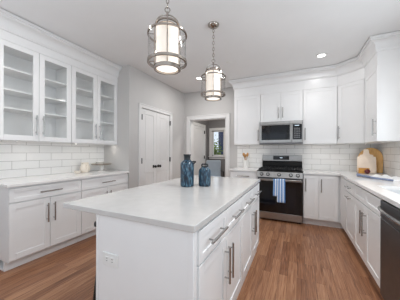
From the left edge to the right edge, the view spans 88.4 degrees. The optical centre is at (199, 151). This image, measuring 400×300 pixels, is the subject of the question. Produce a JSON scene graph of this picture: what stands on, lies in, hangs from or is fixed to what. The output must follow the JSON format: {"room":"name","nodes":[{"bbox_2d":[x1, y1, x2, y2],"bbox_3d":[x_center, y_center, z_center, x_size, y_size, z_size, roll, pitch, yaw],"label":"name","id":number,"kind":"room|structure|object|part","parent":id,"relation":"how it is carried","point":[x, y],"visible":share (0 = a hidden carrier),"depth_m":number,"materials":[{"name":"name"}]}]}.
{"room":"kitchen","nodes":[
{"label":"kitchen","id":0,"kind":"room"},
{"bbox_2d":[104,65,183,188],"bbox_3d":[-1.102,-0.131,4.553,0.628,2.754,1.905,0,0,25],"label":"wall","id":1,"kind":"structure","parent":0,"point":[134,86],"depth_m":3.72,"materials":[{"name":"grey paint"}]},
{"bbox_2d":[67,66,116,144],"bbox_3d":[-1.792,-0.682,3.368,0.389,1.102,0.825,0,0,25],"label":"upper cabinet","id":2,"kind":"object","parent":1,"relation":"attached to","point":[93,97],"visible":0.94,"depth_m":3.42,"materials":[{"name":"white paint"}]},
{"bbox_3d":[-1.751,-0.682,3.120,0.020,1.097,0.407,0,0,25],"label":"door","id":3,"kind":"part","parent":2,"relation":"part of","materials":[{"name":"white paint"}]},
{"bbox_2d":[75,143,109,144],"bbox_3d":[-1.697,-0.124,3.371,0.046,0.014,0.700,0,0,25],"label":"light bar","id":4,"kind":"object","parent":2,"relation":"attached to","point":[75,143],"visible":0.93,"depth_m":3.30,"materials":[{"name":"white plastic"}]},
{"bbox_2d":[76,87,113,100],"bbox_3d":[-1.826,-0.951,3.385,0.285,0.018,0.789,0,0,25],"label":"shelf","id":5,"kind":"object","parent":2,"relation":"attached to","point":[80,92],"depth_m":3.43,"materials":[{"name":"white paint"}]},
{"bbox_2d":[76,103,113,113],"bbox_3d":[-1.827,-0.711,3.385,0.285,0.018,0.789,0,0,25],"label":"shelf","id":6,"kind":"object","parent":2,"relation":"attached to","point":[82,108],"depth_m":3.43,"materials":[{"name":"white paint"}]},
{"bbox_2d":[76,118,113,124],"bbox_3d":[-1.828,-0.501,3.385,0.285,0.018,0.789,0,0,25],"label":"shelf","id":7,"kind":"object","parent":2,"relation":"attached to","point":[78,120],"depth_m":3.43,"materials":[{"name":"white paint"}]},
{"bbox_3d":[-1.574,-0.681,3.493,0.020,1.097,0.407,0,0,25],"label":"door","id":8,"kind":"part","parent":2,"relation":"part of","materials":[{"name":"white paint"}]},
{"bbox_2d":[141,108,156,185],"bbox_3d":[-0.986,0.206,4.031,0.111,2.058,0.484,0,0,25],"label":"door","id":9,"kind":"structure","parent":1,"relation":"in","point":[149,118],"depth_m":4.05,"materials":[{"name":"white paint"}]},
{"bbox_2d":[138,102,172,186],"bbox_3d":[-0.884,0.172,4.253,0.026,2.150,1.100,0,0,25],"label":"door frame","id":10,"kind":"structure","parent":1,"relation":"attached to","point":[141,105],"depth_m":3.81,"materials":[{"name":"white paint"}]},
{"bbox_2d":[156,113,170,182],"bbox_3d":[-0.777,0.207,4.472,0.111,2.058,0.484,0,0,25],"label":"door","id":11,"kind":"structure","parent":1,"relation":"in","point":[163,159],"depth_m":4.45,"materials":[{"name":"white paint"}]},
{"bbox_2d":[0,217,383,299],"bbox_3d":[-0.040,1.301,2.229,4.750,0.100,9.200,0,0,25],"label":"floor","id":12,"kind":"structure","parent":0,"point":[292,260],"depth_m":2.14,"materials":[{"name":"brown wood"}]},
{"bbox_2d":[0,179,80,271],"bbox_3d":[-2.035,0.801,2.559,0.652,0.882,0.782,0,0,25],"label":"base cabinet","id":13,"kind":"object","parent":12,"relation":"on","point":[34,221],"visible":0.97,"depth_m":2.32,"materials":[{"name":"white paint"}]},
{"bbox_3d":[-2.221,0.745,2.217,0.608,0.772,0.004,0,0,25],"label":"panel","id":14,"kind":"part","parent":13,"relation":"part of","materials":[{"name":"white paint"}]},
{"bbox_3d":[-1.869,0.829,2.268,0.020,0.588,0.384,0,0,25],"label":"door","id":15,"kind":"part","parent":13,"relation":"part of","materials":[{"name":"white paint"}]},
{"bbox_3d":[-1.785,0.453,2.443,0.020,0.146,0.773,0,0,25],"label":"drawer","id":16,"kind":"part","parent":13,"relation":"part of","materials":[{"name":"white paint"}]},
{"bbox_3d":[-1.757,0.453,2.430,0.042,0.016,0.240,0,0,25],"label":"handle","id":17,"kind":"part","parent":13,"relation":"part of","materials":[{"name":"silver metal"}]},
{"bbox_3d":[-1.703,0.829,2.619,0.020,0.588,0.384,0,0,25],"label":"door","id":18,"kind":"part","parent":13,"relation":"part of","materials":[{"name":"white paint"}]},
{"bbox_2d":[93,221,95,299],"bbox_3d":[-0.592,0.899,1.706,0.395,0.701,0.395,0,0,25],"label":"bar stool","id":19,"kind":"object","parent":12,"relation":"on","point":[94,293],"visible":0.1,"depth_m":1.61,"materials":[{"name":"metal"}]},
{"bbox_3d":[-0.803,0.917,1.629,0.100,0.663,0.034,0,0,-23],"label":"leg","id":20,"kind":"part","parent":19,"relation":"part of","materials":[{"name":"metal"}]},
{"bbox_2d":[77,173,127,241],"bbox_3d":[-1.685,0.803,3.297,0.652,0.882,0.848,0,0,25],"label":"base cabinet","id":21,"kind":"object","parent":12,"relation":"on","point":[94,186],"visible":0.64,"depth_m":2.98,"materials":[{"name":"white paint"}]},
{"bbox_2d":[0,170,128,187],"bbox_3d":[-1.863,0.345,2.939,0.637,0.032,1.659,0,0,25],"label":"countertop","id":22,"kind":"structure","parent":21,"relation":"on","point":[40,179],"depth_m":2.63,"materials":[{"name":"white stone"}]},
{"bbox_2d":[80,162,90,172],"bbox_3d":[-1.852,0.250,3.308,0.155,0.158,0.161,0,0,-3],"label":"pitcher","id":23,"kind":"object","parent":22,"relation":"on","point":[84,168],"visible":0.97,"depth_m":3.26,"materials":[{"name":"beige ceramic"}]},
{"bbox_2d":[91,163,111,171],"bbox_3d":[-1.682,0.263,3.507,0.332,0.133,0.332,0,0,25],"label":"cake stand","id":24,"kind":"object","parent":22,"relation":"on","point":[103,164],"visible":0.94,"depth_m":3.48,"materials":[{"name":"white ceramic"}]},
{"bbox_3d":[-1.681,0.210,3.507,0.332,0.026,0.332,0,0,25],"label":"plate","id":25,"kind":"part","parent":24,"relation":"part of","materials":[{"name":"white ceramic"}]},
{"bbox_3d":[-1.528,0.830,2.988,0.020,0.588,0.419,0,0,25],"label":"door","id":26,"kind":"part","parent":21,"relation":"part of","materials":[{"name":"white paint"}]},
{"bbox_3d":[-1.436,0.454,3.180,0.020,0.146,0.843,0,0,25],"label":"drawer","id":27,"kind":"part","parent":21,"relation":"part of","materials":[{"name":"white paint"}]},
{"bbox_3d":[-1.347,0.831,3.372,0.020,0.588,0.419,0,0,25],"label":"door","id":28,"kind":"part","parent":21,"relation":"part of","materials":[{"name":"white paint"}]},
{"bbox_2d":[96,197,244,299],"bbox_3d":[-0.106,0.810,1.500,0.697,0.882,0.937,0,0,25],"label":"base cabinet","id":29,"kind":"object","parent":12,"relation":"on","point":[155,262],"visible":0.9,"depth_m":1.11,"materials":[{"name":"white paint"}]},
{"bbox_2d":[103,251,117,268],"bbox_3d":[-0.514,0.617,1.174,0.120,0.074,0.008,0,0,25],"label":"electrical outlet","id":30,"kind":"object","parent":29,"relation":"attached to","point":[109,259],"visible":1,"depth_m":1.17,"materials":[{"name":"white plastic"}]},
{"bbox_3d":[-0.319,0.809,1.101,0.653,0.882,0.034,0,0,25],"label":"panel","id":31,"kind":"part","parent":29,"relation":"part of","materials":[{"name":"white paint"}]},
{"bbox_2d":[63,175,259,232],"bbox_3d":[-0.071,0.353,1.962,0.966,0.032,1.823,0,0,25],"label":"countertop","id":32,"kind":"structure","parent":29,"relation":"on","point":[168,204],"depth_m":1.38,"materials":[{"name":"stone"}]},
{"bbox_2d":[180,154,194,186],"bbox_3d":[-0.126,0.180,2.018,0.133,0.313,0.133,0,0,-42],"label":"vase","id":33,"kind":"object","parent":32,"relation":"on","point":[186,166],"visible":1,"depth_m":1.97,"materials":[{"name":"blue glass"}]},
{"bbox_2d":[199,163,210,186],"bbox_3d":[0.047,0.226,2.047,0.122,0.223,0.122,0,0,25],"label":"vase","id":34,"kind":"object","parent":32,"relation":"on","point":[204,171],"visible":0.99,"depth_m":2.00,"materials":[{"name":"blue glass"}]},
{"bbox_3d":[0.077,0.847,1.194,0.020,0.568,0.426,0,0,25],"label":"door","id":35,"kind":"part","parent":29,"relation":"part of","materials":[{"name":"white paint"}]},
{"bbox_3d":[0.079,0.471,1.194,0.020,0.166,0.426,0,0,25],"label":"drawer","id":36,"kind":"part","parent":29,"relation":"part of","materials":[{"name":"white paint"}]},
{"bbox_3d":[0.107,0.471,1.181,0.042,0.016,0.250,0,0,25],"label":"handle","id":37,"kind":"part","parent":29,"relation":"part of","materials":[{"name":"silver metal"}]},
{"bbox_3d":[0.182,0.739,1.342,0.042,0.235,0.016,0,0,25],"label":"handle","id":38,"kind":"part","parent":29,"relation":"part of","materials":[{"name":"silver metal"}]},
{"bbox_3d":[0.214,0.739,1.409,0.042,0.235,0.016,0,0,25],"label":"handle","id":39,"kind":"part","parent":29,"relation":"part of","materials":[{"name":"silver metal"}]},
{"bbox_3d":[0.268,0.472,1.592,0.020,0.166,0.446,0,0,25],"label":"drawer","id":40,"kind":"part","parent":29,"relation":"part of","materials":[{"name":"white paint"}]},
{"bbox_3d":[0.266,0.848,1.592,0.020,0.568,0.446,0,0,25],"label":"door","id":41,"kind":"part","parent":29,"relation":"part of","materials":[{"name":"white paint"}]},
{"bbox_3d":[0.295,0.472,1.579,0.042,0.016,0.250,0,0,25],"label":"handle","id":42,"kind":"part","parent":29,"relation":"part of","materials":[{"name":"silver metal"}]},
{"bbox_2d":[206,160,223,176],"bbox_3d":[0.453,0.763,6.493,0.540,0.980,0.510,0,0,-3],"label":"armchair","id":43,"kind":"object","parent":12,"relation":"on","point":[214,166],"visible":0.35,"depth_m":6.67,"materials":[{"name":"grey fabric"}]},
{"bbox_2d":[230,171,257,178],"bbox_3d":[0.967,0.815,4.254,0.538,0.882,0.652,0,0,25],"label":"base cabinet","id":44,"kind":"object","parent":12,"relation":"on","point":[235,174],"visible":0.2,"depth_m":4.00,"materials":[{"name":"white paint"}]},
{"bbox_2d":[229,167,258,171],"bbox_3d":[0.961,0.357,4.267,0.563,0.032,0.636,0,0,25],"label":"countertop","id":45,"kind":"structure","parent":44,"relation":"on","point":[251,169],"depth_m":4.05,"materials":[{"name":"white stone"}]},
{"bbox_2d":[243,160,248,167],"bbox_3d":[0.987,0.259,4.423,0.116,0.165,0.116,0,0,25],"label":"utensil crock","id":46,"kind":"object","parent":45,"relation":"on","point":[245,162],"visible":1,"depth_m":4.37,"materials":[{"name":"white ceramic"}]},
{"bbox_2d":[239,183,261,292],"bbox_3d":[0.298,0.811,2.306,0.657,0.882,0.862,0,0,25],"label":"base cabinet","id":47,"kind":"object","parent":12,"relation":"on","point":[250,216],"visible":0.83,"depth_m":2.08,"materials":[{"name":"white paint"}]},
{"bbox_3d":[0.457,0.473,1.993,0.020,0.166,0.426,0,0,25],"label":"drawer","id":48,"kind":"part","parent":47,"relation":"part of","materials":[{"name":"white paint"}]},
{"bbox_3d":[0.456,0.849,1.993,0.020,0.568,0.426,0,0,25],"label":"door","id":49,"kind":"part","parent":47,"relation":"part of","materials":[{"name":"white paint"}]},
{"bbox_3d":[0.560,0.740,2.141,0.042,0.235,0.016,0,0,25],"label":"handle","id":50,"kind":"part","parent":47,"relation":"part of","materials":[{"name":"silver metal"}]},
{"bbox_3d":[0.642,0.473,2.382,0.020,0.166,0.426,0,0,25],"label":"drawer","id":51,"kind":"part","parent":47,"relation":"part of","materials":[{"name":"white paint"}]},
{"bbox_3d":[0.640,0.850,2.382,0.020,0.568,0.426,0,0,25],"label":"door","id":52,"kind":"part","parent":47,"relation":"part of","materials":[{"name":"white paint"}]},
{"bbox_2d":[257,155,302,223],"bbox_3d":[1.539,0.659,3.936,0.762,1.198,0.736,0,0,25],"label":"gas range","id":53,"kind":"object","parent":12,"relation":"on","point":[287,167],"visible":0.97,"depth_m":3.71,"materials":[{"name":"silver metal"}]},
{"bbox_2d":[273,179,284,202],"bbox_3d":[1.398,0.679,3.627,0.208,0.414,0.055,0,0,25],"label":"dish towel","id":54,"kind":"object","parent":53,"relation":"hanging from","point":[278,184],"visible":1,"depth_m":3.60,"materials":[{"name":"fabric"}]},
{"bbox_3d":[1.403,0.501,3.646,0.698,0.038,0.060,0,0,25],"label":"handle","id":55,"kind":"part","parent":53,"relation":"part of","materials":[{"name":"silver metal"}]},
{"bbox_2d":[257,169,302,172],"bbox_3d":[1.536,0.344,3.925,0.762,0.017,0.640,0,0,25],"label":"cooktop","id":56,"kind":"object","parent":53,"relation":"in","point":[259,170],"depth_m":3.70,"materials":[{"name":"black metal"}]},
{"bbox_3d":[1.421,0.410,3.683,0.758,0.114,0.123,0,0,25],"label":"control panel","id":57,"kind":"part","parent":53,"relation":"part of","materials":[{"name":"silver metal"}]},
{"bbox_3d":[1.423,1.161,3.693,0.750,0.123,0.022,0,0,25],"label":"storage drawer","id":58,"kind":"part","parent":53,"relation":"part of","materials":[{"name":"silver metal"}]},
{"bbox_3d":[1.422,0.797,3.689,0.750,0.590,0.032,0,0,25],"label":"oven door","id":59,"kind":"part","parent":53,"relation":"part of","materials":[{"name":"black glass"}]},
{"bbox_3d":[1.666,0.120,4.225,0.305,0.080,0.004,0,0,25],"label":"display panel","id":60,"kind":"part","parent":53,"relation":"part of","materials":[{"name":"black glass"}]},
{"bbox_2d":[303,174,342,228],"bbox_3d":[2.435,0.821,3.558,1.170,0.882,0.652,0,0,25],"label":"base cabinet","id":61,"kind":"object","parent":12,"relation":"on","point":[321,193],"visible":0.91,"depth_m":3.44,"materials":[{"name":"white paint"}]},
{"bbox_3d":[1.895,0.767,3.511,0.227,0.743,0.020,0,0,25],"label":"door","id":62,"kind":"part","parent":61,"relation":"part of","materials":[{"name":"white paint"}]},
{"bbox_3d":[2.126,0.769,3.401,0.275,0.743,0.020,0,0,25],"label":"door","id":63,"kind":"part","parent":61,"relation":"part of","materials":[{"name":"white paint"}]},
{"bbox_2d":[302,169,399,207],"bbox_3d":[1.928,0.362,2.470,1.188,0.032,3.056,0,0,25],"label":"countertop","id":64,"kind":"structure","parent":61,"relation":"on","point":[377,187],"depth_m":2.26,"materials":[{"name":"white stone"}]},
{"bbox_2d":[358,168,369,173],"bbox_3d":[2.682,0.306,3.364,0.140,0.085,0.062,0,0,34],"label":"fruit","id":65,"kind":"object","parent":64,"relation":"on","point":[360,170],"visible":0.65,"depth_m":3.36,"materials":[{"name":"orange food"}]},
{"bbox_2d":[357,149,376,172],"bbox_3d":[2.797,0.150,3.453,0.250,0.394,0.096,0,0,31],"label":"cutting board","id":66,"kind":"object","parent":64,"relation":"on","point":[365,160],"visible":0.99,"depth_m":3.44,"materials":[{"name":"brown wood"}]},
{"bbox_2d":[358,148,382,172],"bbox_3d":[2.913,0.136,3.522,0.128,0.419,0.344,0,0,-42],"label":"cutting board","id":67,"kind":"object","parent":64,"relation":"on","point":[376,153],"visible":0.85,"depth_m":3.44,"materials":[{"name":"brown wood"}]},
{"bbox_2d":[356,173,399,181],"bbox_3d":[2.354,0.321,2.631,0.302,0.049,0.522,0,0,-3],"label":"dish towel","id":68,"kind":"object","parent":64,"relation":"on","point":[376,176],"visible":1,"depth_m":2.61,"materials":[{"name":"white fabric"}]},
{"bbox_2d":[387,189,399,194],"bbox_3d":[1.892,0.468,1.803,0.407,0.180,0.532,0,0,25],"label":"sink","id":69,"kind":"object","parent":64,"relation":"in","point":[392,190],"visible":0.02,"depth_m":2.06,"materials":[{"name":"white ceramic"}]},
{"bbox_2d":[340,177,355,244],"bbox_3d":[2.320,0.820,2.779,0.652,0.882,0.892,0,0,25],"label":"base cabinet","id":70,"kind":"object","parent":12,"relation":"on","point":[346,187],"visible":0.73,"depth_m":2.85,"materials":[{"name":"white paint"}]},
{"bbox_3d":[1.986,0.845,2.715,0.020,0.588,0.487,0,0,25],"label":"pull out door","id":71,"kind":"part","parent":70,"relation":"part of","materials":[{"name":"white paint"}]},
{"bbox_3d":[1.988,0.469,2.715,0.020,0.146,0.487,0,0,25],"label":"drawer","id":72,"kind":"part","parent":70,"relation":"part of","materials":[{"name":"white paint"}]},
{"bbox_2d":[354,185,382,287],"bbox_3d":[1.937,0.828,1.970,0.652,0.863,0.894,0,0,25],"label":"base cabinet","id":73,"kind":"object","parent":12,"relation":"on","point":[367,216],"visible":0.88,"depth_m":2.01,"materials":[{"name":"white paint"}]},
{"bbox_3d":[1.784,0.845,2.289,0.020,0.588,0.442,0,0,25],"label":"door","id":74,"kind":"part","parent":73,"relation":"part of","materials":[{"name":"white paint"}]},
{"bbox_3d":[1.677,0.728,2.134,0.042,0.240,0.016,0,0,25],"label":"handle","id":75,"kind":"part","parent":73,"relation":"part of","materials":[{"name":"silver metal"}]},
{"bbox_3d":[1.646,0.727,2.067,0.042,0.240,0.016,0,0,25],"label":"handle","id":76,"kind":"part","parent":73,"relation":"part of","materials":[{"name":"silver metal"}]},
{"bbox_3d":[1.593,0.844,1.885,0.020,0.588,0.442,0,0,25],"label":"door","id":77,"kind":"part","parent":73,"relation":"part of","materials":[{"name":"white paint"}]},
{"bbox_2d":[377,200,399,299],"bbox_3d":[1.597,0.821,1.300,0.653,0.875,0.600,0,0,25],"label":"dishwasher","id":78,"kind":"object","parent":12,"relation":"on","point":[389,213],"visible":0.99,"depth_m":1.50,"materials":[{"name":"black metal"}]},
{"bbox_3d":[1.331,0.449,1.427,0.061,0.026,0.571,0,0,25],"label":"handle","id":79,"kind":"part","parent":78,"relation":"part of","materials":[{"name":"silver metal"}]},
{"bbox_2d":[0,0,399,92],"bbox_3d":[-0.027,-1.553,2.229,4.750,0.100,9.200,0,0,25],"label":"ceiling","id":80,"kind":"structure","parent":0,"point":[259,37],"depth_m":2.50,"materials":[{"name":"paint"}]},
{"bbox_2d":[147,0,186,74],"bbox_3d":[-0.245,-1.060,1.546,0.296,0.888,0.296,0,0,-9],"label":"pendant lamp","id":81,"kind":"object","parent":80,"relation":"hanging from","point":[166,41],"visible":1,"depth_m":1.48,"materials":[{"name":"white glass"}]},
{"bbox_3d":[-0.246,-0.780,1.546,0.166,0.295,0.166,0,0,-9],"label":"lamp shade","id":82,"kind":"part","parent":81,"relation":"part of","materials":[{"name":"white glass"}]},
{"bbox_2d":[157,65,177,72],"bbox_3d":[-0.247,-0.630,1.546,0.160,0.004,0.160,0,0,-9],"label":"diffuser","id":83,"kind":"object","parent":81,"relation":"attached to","point":[160,68],"depth_m":1.56,"materials":[{"name":"white glass"}]},
{"bbox_2d":[201,21,225,100],"bbox_3d":[0.158,-1.061,2.425,0.296,0.880,0.296,0,0,4],"label":"pendant lamp","id":84,"kind":"object","parent":80,"relation":"hanging from","point":[212,80],"visible":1,"depth_m":2.37,"materials":[{"name":"white glass"}]},
{"bbox_3d":[0.156,-0.786,2.425,0.166,0.295,0.166,0,0,4],"label":"lamp shade","id":85,"kind":"part","parent":84,"relation":"part of","materials":[{"name":"white glass"}]},
{"bbox_3d":[0.159,-1.285,2.425,0.020,0.409,0.019,0,0,-41],"label":"chain","id":86,"kind":"part","parent":84,"relation":"part of","materials":[{"name":"silver metal"}]},
{"bbox_2d":[316,53,326,57],"bbox_3d":[1.873,-1.488,3.166,0.150,0.012,0.150,0,0,25],"label":"recessed light","id":87,"kind":"object","parent":80,"relation":"in","point":[320,55],"visible":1,"depth_m":3.17,"materials":[{"name":"white plastic"}]},
{"bbox_2d":[193,121,207,165],"bbox_3d":[-0.166,-0.127,6.306,0.100,2.754,1.825,0,0,25],"label":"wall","id":88,"kind":"structure","parent":0,"point":[200,122],"depth_m":7.00,"materials":[{"name":"paint"}]},
{"bbox_2d":[193,125,204,174],"bbox_3d":[-0.020,0.218,6.424,0.111,2.043,0.828,0,0,25],"label":"door","id":89,"kind":"structure","parent":88,"relation":"in","point":[198,132],"depth_m":6.42,"materials":[{"name":"white paint"}]},
{"bbox_2d":[193,122,205,165],"bbox_3d":[-0.041,0.178,6.426,0.026,2.145,0.990,0,0,25],"label":"door frame","id":90,"kind":"structure","parent":88,"relation":"attached to","point":[194,123],"depth_m":6.81,"materials":[{"name":"white paint"}]},
{"bbox_2d":[208,119,224,176],"bbox_3d":[1.331,-0.120,6.662,2.300,2.754,0.100,0,0,25],"label":"wall","id":91,"kind":"structure","parent":0,"point":[211,123],"depth_m":6.94,"materials":[{"name":"paint"}]},
{"bbox_2d":[208,128,224,158],"bbox_3d":[0.605,-0.284,6.951,0.660,1.055,0.100,0,0,25],"label":"window","id":92,"kind":"structure","parent":91,"relation":"in","point":[211,130],"depth_m":7.02,"materials":[{"name":"white paint"}]},
{"bbox_3d":[0.625,-0.289,6.980,0.430,0.865,0.030,0,0,25],"label":"sash","id":93,"kind":"part","parent":92,"relation":"part of","materials":[{"name":"white paint"}]},
{"bbox_2d":[184,87,336,170],"bbox_3d":[1.221,-0.120,4.573,4.290,2.754,0.120,0,0,25],"label":"wall","id":94,"kind":"structure","parent":0,"point":[195,104],"depth_m":4.92,"materials":[{"name":"grey paint"}]},
{"bbox_2d":[186,113,229,176],"bbox_3d":[0.198,0.177,5.045,1.136,2.151,0.152,0,0,25],"label":"door frame","id":95,"kind":"structure","parent":94,"relation":"attached to","point":[189,127],"depth_m":4.93,"materials":[{"name":"white paint"}]},
{"bbox_2d":[234,95,260,144],"bbox_3d":[1.032,-0.649,4.377,0.539,1.002,0.395,0,0,25],"label":"upper cabinet","id":96,"kind":"object","parent":94,"relation":"attached to","point":[247,109],"visible":0.94,"depth_m":4.24,"materials":[{"name":"white paint"}]},
{"bbox_2d":[228,31,399,97],"bbox_3d":[1.767,-1.317,3.657,0.806,0.342,2.888,0,0,-44],"label":"crown molding","id":97,"kind":"structure","parent":96,"relation":"attached to","point":[381,48],"depth_m":3.59,"materials":[{"name":"white paint"}]},
{"bbox_2d":[261,90,302,121],"bbox_3d":[1.623,-0.862,4.098,0.762,0.570,0.395,0,0,25],"label":"upper cabinet","id":98,"kind":"object","parent":94,"relation":"attached to","point":[283,106],"visible":0.76,"depth_m":3.94,"materials":[{"name":"white paint"}]},
{"bbox_3d":[1.389,-0.863,4.048,0.376,0.565,0.020,0,0,25],"label":"door","id":99,"kind":"part","parent":98,"relation":"part of","materials":[{"name":"white paint"}]},
{"bbox_2d":[259,120,302,144],"bbox_3d":[1.591,-0.359,4.037,0.759,0.431,0.522,0,0,25],"label":"microwave","id":100,"kind":"object","parent":98,"relation":"attached to","point":[278,132],"visible":1,"depth_m":3.84,"materials":[{"name":"silver metal"}]},
{"bbox_3d":[1.425,-0.346,3.895,0.576,0.343,0.026,0,0,25],"label":"door","id":101,"kind":"part","parent":100,"relation":"part of","materials":[{"name":"silver metal"}]},
{"bbox_3d":[1.658,-0.369,3.744,0.024,0.351,0.050,0,0,25],"label":"handle","id":102,"kind":"part","parent":100,"relation":"part of","materials":[{"name":"silver metal"}]},
{"bbox_3d":[1.768,-0.344,3.732,0.175,0.343,0.026,0,0,25],"label":"control panel","id":103,"kind":"part","parent":100,"relation":"part of","materials":[{"name":"silver metal"}]},
{"bbox_3d":[1.733,-0.861,3.885,0.376,0.565,0.020,0,0,25],"label":"door","id":104,"kind":"part","parent":98,"relation":"part of","materials":[{"name":"white paint"}]},
{"bbox_2d":[237,144,377,170],"bbox_3d":[1.990,0.158,4.137,2.525,0.604,0.008,0,0,25],"label":"tiled wall","id":105,"kind":"structure","parent":94,"relation":"attached to","point":[339,157],"depth_m":4.01,"materials":[{"name":"white tile"}]},
{"bbox_2d":[302,86,336,144],"bbox_3d":[2.209,-0.644,3.820,0.532,1.002,0.395,0,0,25],"label":"upper cabinet","id":106,"kind":"object","parent":94,"relation":"attached to","point":[319,104],"visible":0.93,"depth_m":3.68,"materials":[{"name":"white paint"}]},
{"bbox_2d":[337,79,382,143],"bbox_3d":[2.704,-0.642,3.465,0.663,1.002,0.613,0,0,25],"label":"upper cabinet","id":107,"kind":"object","parent":94,"relation":"attached to","point":[350,96],"visible":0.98,"depth_m":3.37,"materials":[{"name":"white paint"}]},
{"bbox_3d":[2.476,-0.643,3.383,0.014,0.996,0.393,0,0,-25],"label":"door","id":108,"kind":"part","parent":107,"relation":"part of","materials":[{"name":"white paint"}]},
{"bbox_3d":[-2.950,-0.139,1.503,0.100,2.754,5.190,0,0,25],"label":"wall","id":109,"kind":"structure","parent":0,"visible":0},
{"bbox_2d":[0,141,103,178],"bbox_3d":[-2.147,0.098,3.075,0.008,0.460,1.660,0,0,25],"label":"tiled wall","id":110,"kind":"structure","parent":109,"relation":"attached to","point":[17,159],"depth_m":2.92,"materials":[{"name":"white tile"}]},
{"bbox_2d":[0,38,70,142],"bbox_3d":[-2.143,-0.684,2.627,0.389,1.102,0.811,0,0,25],"label":"upper cabinet","id":111,"kind":"object","parent":110,"relation":"attached to","point":[35,87],"visible":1,"depth_m":2.62,"materials":[{"name":"white paint"}]},
{"bbox_3d":[-2.100,-0.683,2.383,0.020,1.097,0.400,0,0,25],"label":"door","id":112,"kind":"part","parent":111,"relation":"part of","materials":[{"name":"white paint"}]},
{"bbox_2d":[17,141,50,142],"bbox_3d":[-2.103,-0.126,2.607,0.046,0.014,0.360,0,0,25],"label":"light bar","id":113,"kind":"object","parent":111,"relation":"attached to","point":[17,141],"visible":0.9,"depth_m":2.58,"materials":[{"name":"white plastic"}]},
{"bbox_2d":[4,66,65,87],"bbox_3d":[-2.177,-0.952,2.644,0.285,0.018,0.775,0,0,25],"label":"shelf","id":114,"kind":"object","parent":111,"relation":"attached to","point":[11,73],"depth_m":2.61,"materials":[{"name":"white paint"}]},
{"bbox_2d":[4,87,65,104],"bbox_3d":[-2.179,-0.712,2.644,0.285,0.018,0.775,0,0,25],"label":"shelf","id":115,"kind":"object","parent":111,"relation":"attached to","point":[10,93],"depth_m":2.62,"materials":[{"name":"white paint"}]},
{"bbox_2d":[4,106,65,118],"bbox_3d":[-2.179,-0.502,2.644,0.285,0.018,0.775,0,0,25],"label":"shelf","id":116,"kind":"object","parent":111,"relation":"attached to","point":[7,110],"depth_m":2.64,"materials":[{"name":"white paint"}]},
{"bbox_3d":[-2.003,-0.327,2.519,0.042,0.240,0.016,0,0,25],"label":"handle","id":117,"kind":"part","parent":111,"relation":"part of","materials":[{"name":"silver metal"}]},
{"bbox_3d":[-1.972,-0.327,2.586,0.042,0.240,0.016,0,0,25],"label":"handle","id":118,"kind":"part","parent":111,"relation":"part of","materials":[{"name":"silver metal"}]},
{"bbox_3d":[-1.927,-0.683,2.749,0.020,1.097,0.400,0,0,25],"label":"door","id":119,"kind":"part","parent":111,"relation":"part of","materials":[{"name":"white paint"}]},
{"bbox_2d":[0,8,121,82],"bbox_3d":[-1.957,-1.369,2.942,0.450,0.270,1.741,0,0,25],"label":"crown molding","id":120,"kind":"structure","parent":111,"relation":"on","point":[14,29],"depth_m":2.66,"materials":[{"name":"white paint"}]},
{"bbox_3d":[1.686,-0.118,0.427,0.100,2.754,7.215,0,0,25],"label":"wall","id":121,"kind":"structure","parent":0,"visible":0},
{"bbox_2d":[378,142,399,176],"bbox_3d":[2.471,0.103,2.213,0.008,0.490,3.057,0,0,25],"label":"tiled wall","id":122,"kind":"structure","parent":121,"relation":"attached to","point":[390,152],"depth_m":3.10,"materials":[{"name":"white tile"}]},
{"bbox_2d":[365,61,399,142],"bbox_3d":[2.575,-0.642,2.875,0.391,1.002,0.559,0,0,25],"label":"upper cabinet","id":123,"kind":"object","parent":122,"relation":"attached to","point":[382,84],"visible":1,"depth_m":2.66,"materials":[{"name":"white paint"}]},
{"bbox_3d":[2.443,-0.643,2.932,0.020,0.996,0.544,0,0,25],"label":"door","id":124,"kind":"part","parent":123,"relation":"part of","materials":[{"name":"white paint"}]},
{"label":"outside","id":125,"kind":"structure","parent":0,"visible":0},
{"bbox_3d":[3.330,1.616,18.724,18.000,0.100,23.300,0,0,25],"label":"ground","id":126,"kind":"structure","parent":125,"visible":0},
{"bbox_2d":[214,135,222,154],"bbox_3d":[0.653,0.183,11.405,1.772,2.746,1.892,0,0,25],"label":"tree","id":127,"kind":"object","parent":126,"relation":"on","point":[216,152],"visible":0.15,"depth_m":11.24,"materials":[{"name":"green plant"}]},
{"bbox_2d":[218,132,222,153],"bbox_3d":[5.342,-2.425,15.179,7.000,8.000,6.800,0,0,25],"label":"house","id":128,"kind":"structure","parent":126,"relation":"on","point":[220,134],"depth_m":13.71,"materials":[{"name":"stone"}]}
]}

